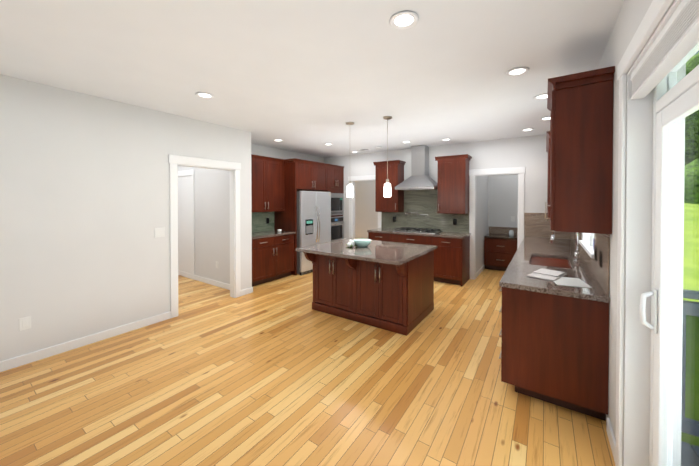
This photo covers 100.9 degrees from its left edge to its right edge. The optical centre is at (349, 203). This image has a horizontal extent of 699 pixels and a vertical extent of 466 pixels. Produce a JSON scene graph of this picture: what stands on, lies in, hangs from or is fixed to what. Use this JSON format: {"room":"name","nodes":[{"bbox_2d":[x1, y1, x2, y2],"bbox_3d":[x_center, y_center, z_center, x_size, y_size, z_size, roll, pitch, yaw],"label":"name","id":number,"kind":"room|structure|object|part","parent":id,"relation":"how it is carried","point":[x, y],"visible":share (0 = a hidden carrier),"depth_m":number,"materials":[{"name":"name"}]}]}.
{"room":"kitchen","nodes":[
{"label":"kitchen","id":0,"kind":"room"},
{"bbox_2d":[0,74,251,361],"bbox_3d":[-3.523,0.188,2.252,0.120,2.720,6.470,0,1,34],"label":"wall","id":1,"kind":"structure","parent":0,"point":[84,196],"depth_m":3.13,"materials":[{"name":"paint"}]},
{"bbox_2d":[19,316,30,330],"bbox_3d":[-3.105,1.153,2.763,0.009,0.120,0.078,0,1,34],"label":"outlet","id":2,"kind":"object","parent":1,"relation":"attached to","point":[24,323],"visible":1,"depth_m":2.76,"materials":[{"name":"white plastic"}]},
{"bbox_2d":[0,311,170,371],"bbox_3d":[-3.821,1.507,1.706,0.015,0.095,5.150,0,1,34],"label":"baseboard","id":3,"kind":"structure","parent":1,"relation":"attached to","point":[15,362],"depth_m":3.07,"materials":[{"name":"white"}]},
{"bbox_2d":[154,227,164,237],"bbox_3d":[-2.450,0.378,3.724,0.009,0.125,0.120,0,1,34],"label":"light switch","id":4,"kind":"object","parent":1,"relation":"attached to","point":[159,232],"visible":1,"depth_m":3.72,"materials":[{"name":"white plastic"}]},
{"bbox_2d":[168,154,240,317],"bbox_3d":[-2.137,0.440,4.304,0.168,2.175,1.090,0,1,34],"label":"door frame","id":5,"kind":"structure","parent":1,"relation":"attached to","point":[182,249],"depth_m":4.65,"materials":[{"name":"white wood"}]},
{"bbox_2d":[241,287,252,295],"bbox_3d":[-1.728,1.474,4.825,0.045,0.095,0.245,0,1,34],"label":"baseboard","id":6,"kind":"structure","parent":1,"relation":"attached to","point":[249,290],"depth_m":4.82,"materials":[{"name":"white wood"}]},
{"bbox_2d":[178,166,229,283],"bbox_3d":[-2.937,0.153,5.688,2.760,2.720,0.120,0,1,34],"label":"wall","id":7,"kind":"structure","parent":0,"point":[212,215],"depth_m":5.36,"materials":[{"name":"paint"}]},
{"bbox_2d":[178,270,229,289],"bbox_3d":[-2.975,1.466,5.646,2.760,0.095,0.015,0,1,34],"label":"baseboard","id":8,"kind":"structure","parent":7,"relation":"attached to","point":[209,281],"depth_m":5.45,"materials":[{"name":"white wood"}]},
{"bbox_2d":[251,144,323,162],"bbox_3d":[-1.530,0.142,6.680,0.120,2.720,3.100,0,1,34],"label":"wall","id":9,"kind":"structure","parent":0,"point":[259,150],"depth_m":6.52,"materials":[{"name":"paint"}]},
{"bbox_2d":[251,154,286,213],"bbox_3d":[-1.797,-0.374,5.841,0.365,1.101,1.020,0,1,34],"label":"upper cabinet","id":10,"kind":"object","parent":9,"relation":"attached to","point":[277,184],"depth_m":5.84,"materials":[{"name":"brown wood"}]},
{"bbox_2d":[287,158,326,189],"bbox_3d":[-1.087,-0.615,6.637,0.647,0.636,1.019,0,1,34],"label":"upper cabinet","id":11,"kind":"object","parent":9,"relation":"attached to","point":[301,174],"depth_m":6.27,"materials":[{"name":"brown wood"}]},
{"bbox_2d":[307,164,342,192],"bbox_3d":[-0.595,-0.590,7.346,0.627,0.700,0.661,0,1,34],"label":"upper cabinet","id":12,"kind":"object","parent":9,"relation":"attached to","point":[334,173],"depth_m":7.12,"materials":[{"name":"brown wood"}]},
{"bbox_2d":[331,193,343,214],"bbox_3d":[-0.502,0.026,7.290,0.431,0.546,0.653,0,1,34],"label":"built-in microwave","id":13,"kind":"object","parent":12,"relation":"in","point":[337,203],"visible":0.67,"depth_m":7.21,"materials":[{"name":"black"}]},
{"bbox_2d":[331,216,344,240],"bbox_3d":[-0.506,0.656,7.299,0.581,0.636,0.653,0,1,34],"label":"wall oven","id":14,"kind":"object","parent":12,"relation":"in","point":[337,228],"visible":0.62,"depth_m":7.19,"materials":[{"name":"silver metal"}]},
{"bbox_2d":[0,269,614,465],"bbox_3d":[-1.469,1.584,3.671,7.710,0.100,11.340,0,1,34],"label":"floor","id":15,"kind":"structure","parent":0,"point":[280,372],"depth_m":2.31,"materials":[{"name":"brown wood"}]},
{"bbox_2d":[252,234,294,286],"bbox_3d":[-1.737,1.075,5.694,0.647,0.876,1.160,0,1,34],"label":"base cabinet","id":16,"kind":"object","parent":15,"relation":"on","point":[272,258],"depth_m":5.53,"materials":[{"name":"brown wood"}]},
{"bbox_2d":[252,230,294,237],"bbox_3d":[-1.723,0.616,5.695,0.662,0.038,1.186,0,1,34],"label":"countertop","id":17,"kind":"structure","parent":16,"relation":"on","point":[255,233],"depth_m":5.68,"materials":[{"name":"grey stone"}]},
{"bbox_2d":[297,190,330,274],"bbox_3d":[-0.984,0.615,6.581,0.841,1.777,0.990,0,1,34],"label":"refrigerator","id":18,"kind":"object","parent":15,"relation":"on","point":[313,217],"visible":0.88,"depth_m":6.23,"materials":[{"name":"grey metal"}]},
{"bbox_2d":[312,254,355,321],"bbox_3d":[0.047,1.089,4.343,0.765,0.876,0.960,0,1,34],"label":"base cabinet","id":19,"kind":"object","parent":15,"relation":"on","point":[334,279],"depth_m":3.93,"materials":[{"name":"brown wood"}]},
{"bbox_2d":[356,250,433,335],"bbox_3d":[0.621,1.093,3.954,0.765,0.876,0.960,0,1,34],"label":"base cabinet","id":20,"kind":"object","parent":15,"relation":"on","point":[386,285],"depth_m":3.55,"materials":[{"name":"brown wood"}]},
{"bbox_2d":[296,238,435,265],"bbox_3d":[0.263,0.633,4.035,1.530,0.038,1.300,0,1,34],"label":"countertop","id":21,"kind":"structure","parent":20,"relation":"on","point":[394,253],"depth_m":3.76,"materials":[{"name":"grey stone"}]},
{"bbox_2d":[346,238,371,246],"bbox_3d":[0.129,0.565,4.081,0.357,0.100,0.316,0,1,34],"label":"decorative bowl","id":22,"kind":"object","parent":21,"relation":"on","point":[361,242],"visible":1,"depth_m":4.00,"materials":[{"name":"teal ceramic"}]},
{"bbox_2d":[367,154,471,286],"bbox_3d":[1.389,0.292,6.017,2.030,2.435,0.682,0,1,34],"label":"kitchen cabinets","id":23,"kind":"object","parent":15,"relation":"on","point":[444,204],"depth_m":5.78,"materials":[{"name":"brown wood"}]},
{"bbox_2d":[395,145,436,190],"bbox_3d":[1.442,-0.742,6.066,0.840,0.930,0.503,0,1,34],"label":"hood chimney","id":24,"kind":"object","parent":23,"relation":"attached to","point":[419,178],"visible":0.94,"depth_m":6.02,"materials":[{"name":"silver metal"}]},
{"bbox_3d":[1.421,0.567,6.049,0.880,0.052,0.510,0,1,34],"label":"gas cooktop","id":25,"kind":"part","parent":23,"relation":"part of","materials":[{"name":"metal"}]},
{"bbox_2d":[484,238,516,270],"bbox_3d":[3.525,1.143,6.599,0.717,0.720,0.640,0,1,34],"label":"base cabinet","id":26,"kind":"object","parent":15,"relation":"on","point":[500,246],"depth_m":6.38,"materials":[{"name":"brown wood"}]},
{"bbox_2d":[484,234,516,237],"bbox_3d":[3.839,0.764,6.377,1.480,0.038,0.650,0,1,34],"label":"countertop","id":27,"kind":"structure","parent":26,"relation":"on","point":[488,235],"depth_m":6.48,"materials":[{"name":"grey stone"}]},
{"bbox_2d":[531,254,570,269],"bbox_3d":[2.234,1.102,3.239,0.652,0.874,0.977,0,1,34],"label":"sink","id":28,"kind":"object","parent":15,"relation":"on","point":[536,259],"depth_m":3.28,"materials":[{"name":"brown metal"}]},
{"bbox_2d":[499,286,609,420],"bbox_3d":[1.651,1.111,2.377,0.652,0.874,0.531,0,1,34],"label":"base cabinet","id":29,"kind":"object","parent":15,"relation":"on","point":[555,344],"depth_m":2.14,"materials":[{"name":"brown wood"}]},
{"bbox_2d":[499,238,609,301],"bbox_3d":[2.463,0.638,3.586,0.667,0.038,3.512,0,1,34],"label":"countertop","id":30,"kind":"structure","parent":29,"relation":"on","point":[515,277],"depth_m":2.62,"materials":[{"name":"grey stone"}]},
{"bbox_2d":[527,268,566,280],"bbox_3d":[1.717,0.618,2.508,0.340,0.024,0.200,0,1,-38],"label":"papers","id":31,"kind":"object","parent":30,"relation":"on","point":[548,274],"visible":0.98,"depth_m":2.47,"materials":[{"name":"white paper"}]},
{"bbox_2d":[549,231,579,261],"bbox_3d":[2.331,0.417,3.131,0.273,0.412,0.096,0,1,34],"label":"kitchen faucet","id":32,"kind":"object","parent":30,"relation":"on","point":[576,255],"visible":0.62,"depth_m":3.08,"materials":[{"name":"silver metal"}]},
{"bbox_2d":[553,277,591,287],"bbox_3d":[1.760,0.630,2.322,0.220,0.003,0.280,0,1,22],"label":"papers","id":33,"kind":"object","parent":30,"relation":"on","point":[568,281],"visible":0.79,"depth_m":2.29,"materials":[{"name":"white paper"}]},
{"bbox_2d":[0,0,623,157],"bbox_3d":[-1.469,-1.236,3.642,7.710,0.100,11.340,0,1,34],"label":"ceiling","id":34,"kind":"structure","parent":0,"point":[310,77],"depth_m":2.37,"materials":[{"name":"paint"}]},
{"bbox_2d":[195,92,213,98],"bbox_3d":[-1.579,-1.175,3.149,0.184,0.012,0.184,0,1,34],"label":"recessed light","id":35,"kind":"object","parent":34,"relation":"in","point":[204,95],"visible":0.94,"depth_m":3.15,"materials":[{"name":"white"}]},
{"bbox_2d":[346,122,353,196],"bbox_3d":[0.007,-0.640,4.304,0.130,1.104,0.130,0,1,34],"label":"pendant light","id":36,"kind":"object","parent":34,"relation":"hanging from","point":[349,190],"visible":1,"depth_m":4.27,"materials":[{"name":"white glass"}]},
{"bbox_2d":[383,116,391,196],"bbox_3d":[0.527,-0.637,4.001,0.130,1.104,0.130,0,1,34],"label":"pendant light","id":37,"kind":"object","parent":34,"relation":"hanging from","point":[387,189],"visible":1,"depth_m":3.98,"materials":[{"name":"white glass"}]},
{"bbox_2d":[389,11,418,29],"bbox_3d":[0.346,-1.161,1.836,0.184,0.012,0.184,0,1,34],"label":"recessed light","id":38,"kind":"object","parent":34,"relation":"in","point":[404,20],"visible":0.98,"depth_m":1.83,"materials":[{"name":"white"}]},
{"bbox_2d":[506,67,528,76],"bbox_3d":[1.493,-1.169,2.568,0.184,0.012,0.184,0,1,34],"label":"recessed light","id":39,"kind":"object","parent":34,"relation":"in","point":[518,71],"visible":0.96,"depth_m":2.56,"materials":[{"name":"white"}]},
{"bbox_2d":[534,93,546,99],"bbox_3d":[2.138,-1.175,3.183,0.184,0.012,0.184,0,1,34],"label":"recessed light","id":40,"kind":"object","parent":34,"relation":"in","point":[541,97],"visible":0.67,"depth_m":3.20,"materials":[{"name":"white"}]},
{"bbox_2d":[539,117,549,120],"bbox_3d":[2.765,-1.184,4.038,0.184,0.012,0.184,0,1,34],"label":"recessed light","id":41,"kind":"object","parent":34,"relation":"in","point":[544,118],"visible":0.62,"depth_m":4.04,"materials":[{"name":"white"}]},
{"bbox_2d":[355,175,517,238],"bbox_3d":[2.432,0.131,7.790,5.440,2.720,0.120,0,1,34],"label":"wall","id":42,"kind":"structure","parent":0,"point":[496,200],"depth_m":7.02,"materials":[{"name":"paint"}]},
{"bbox_2d":[405,211,428,217],"bbox_3d":[1.467,0.244,6.304,0.571,0.126,0.100,0,1,34],"label":"pot filler faucet","id":43,"kind":"object","parent":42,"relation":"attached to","point":[406,213],"visible":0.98,"depth_m":6.25,"materials":[{"name":"silver metal"}]},
{"bbox_2d":[324,134,559,238],"bbox_3d":[1.558,0.145,6.390,5.320,2.720,0.120,0,1,34],"label":"wall","id":44,"kind":"structure","parent":0,"point":[529,154],"depth_m":5.55,"materials":[{"name":"paint"}]},
{"bbox_2d":[348,175,381,238],"bbox_3d":[0.404,0.410,7.159,0.960,2.175,0.144,0,1,34],"label":"door frame","id":45,"kind":"structure","parent":44,"relation":"attached to","point":[353,179],"depth_m":7.32,"materials":[{"name":"white wood"}]},
{"bbox_2d":[469,167,524,279],"bbox_3d":[2.806,0.427,5.535,0.960,2.175,0.144,0,1,34],"label":"door frame","id":46,"kind":"structure","parent":44,"relation":"attached to","point":[519,171],"depth_m":5.59,"materials":[{"name":"white wood"}]},
{"bbox_2d":[476,176,488,271],"bbox_3d":[2.915,0.145,6.468,0.120,2.720,1.530,0,1,34],"label":"wall","id":47,"kind":"structure","parent":0,"point":[482,182],"depth_m":6.33,"materials":[{"name":"paint"}]},
{"bbox_2d":[476,265,484,277],"bbox_3d":[2.970,1.457,6.444,0.015,0.095,1.530,0,1,34],"label":"baseboard","id":48,"kind":"structure","parent":47,"relation":"attached to","point":[482,268],"depth_m":6.20,"materials":[{"name":"white wood"}]},
{"bbox_2d":[582,0,698,465],"bbox_3d":[1.667,0.195,1.608,0.220,2.720,11.220,0,1,34],"label":"wall","id":49,"kind":"structure","parent":0,"point":[631,15],"depth_m":1.60,"materials":[{"name":"paint"}]},
{"bbox_2d":[543,66,614,237],"bbox_3d":[1.785,-0.343,2.295,0.355,1.089,0.720,0,1,34],"label":"upper cabinet","id":50,"kind":"object","parent":49,"relation":"attached to","point":[579,140],"depth_m":1.99,"materials":[{"name":"brown wood"}]},
{"bbox_2d":[579,233,593,258],"bbox_3d":[2.543,-0.087,2.932,0.245,1.141,1.120,0,1,34],"label":"window","id":51,"kind":"structure","parent":49,"relation":"in","point":[586,246],"depth_m":3.12,"materials":[{"name":"white glass"}]},
{"bbox_2d":[590,233,593,245],"bbox_3d":[2.536,0.381,3.002,0.060,0.130,0.059,0,1,34],"label":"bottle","id":52,"kind":"object","parent":51,"relation":"on","point":[591,240],"visible":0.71,"depth_m":2.99,"materials":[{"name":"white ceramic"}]},
{"bbox_2d":[594,247,596,261],"bbox_3d":[2.060,0.427,2.419,0.009,0.120,0.075,0,1,34],"label":"outlet","id":53,"kind":"object","parent":49,"relation":"attached to","point":[595,254],"visible":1,"depth_m":2.40,"materials":[{"name":"black plastic"}]},
{"bbox_2d":[599,251,601,267],"bbox_3d":[1.920,0.429,2.212,0.009,0.120,0.075,0,1,34],"label":"outlet","id":54,"kind":"object","parent":49,"relation":"attached to","point":[600,258],"visible":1,"depth_m":2.19,"materials":[{"name":"black plastic"}]},
{"bbox_2d":[606,418,615,460],"bbox_3d":[1.665,1.505,1.828,0.015,0.095,0.320,0,1,34],"label":"baseboard","id":55,"kind":"structure","parent":49,"relation":"attached to","point":[612,441],"depth_m":1.84,"materials":[{"name":"white"}]},
{"bbox_2d":[615,0,673,465],"bbox_3d":[0.995,0.383,0.833,0.024,2.360,2.090,0,1,34],"label":"door frame","id":56,"kind":"structure","parent":49,"relation":"attached to","point":[654,14],"depth_m":1.61,"materials":[{"name":"white wood"}]},
{"bbox_2d":[623,0,698,465],"bbox_3d":[1.078,0.429,0.777,0.173,2.270,1.878,0,1,34],"label":"sliding glass door","id":57,"kind":"structure","parent":49,"relation":"in","point":[662,108],"depth_m":1.49,"materials":[{"name":"white"}]},
{"bbox_2d":[630,0,698,99],"bbox_3d":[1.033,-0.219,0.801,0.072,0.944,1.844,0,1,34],"label":"blind stack","id":58,"kind":"object","parent":57,"relation":"attached to","point":[675,43],"visible":1,"depth_m":1.12,"materials":[{"name":"white plastic"}]},
{"label":"outside","id":59,"kind":"structure","parent":0,"visible":0},
{"bbox_2d":[681,203,698,445],"bbox_3d":[30.056,-0.628,-9.648,59.409,5.800,78.000,0,1,34],"label":"ground","id":60,"kind":"structure","parent":59,"point":[690,439],"depth_m":4.46,"materials":[{"name":"green plant"}]},
{"bbox_2d":[681,441,698,465],"bbox_3d":[2.078,1.814,-1.188,3.608,0.220,5.620,0,1,34],"label":"deck","id":61,"kind":"object","parent":60,"relation":"on","point":[687,462],"depth_m":1.92,"materials":[{"name":"grey"}]},
{"bbox_2d":[681,289,698,436],"bbox_3d":[3.631,1.131,1.086,3.590,1.100,0.100,0,1,34],"label":"deck railing","id":62,"kind":"object","parent":61,"relation":"on","point":[686,421],"depth_m":1.97,"materials":[{"name":"paint"}]},
{"bbox_2d":[684,52,698,203],"bbox_3d":[29.982,-6.856,18.639,33.426,15.653,26.832,0,1,34],"label":"trees","id":63,"kind":"object","parent":60,"relation":"on","point":[692,150],"depth_m":16.55,"materials":[{"name":"green plant"}]}
]}

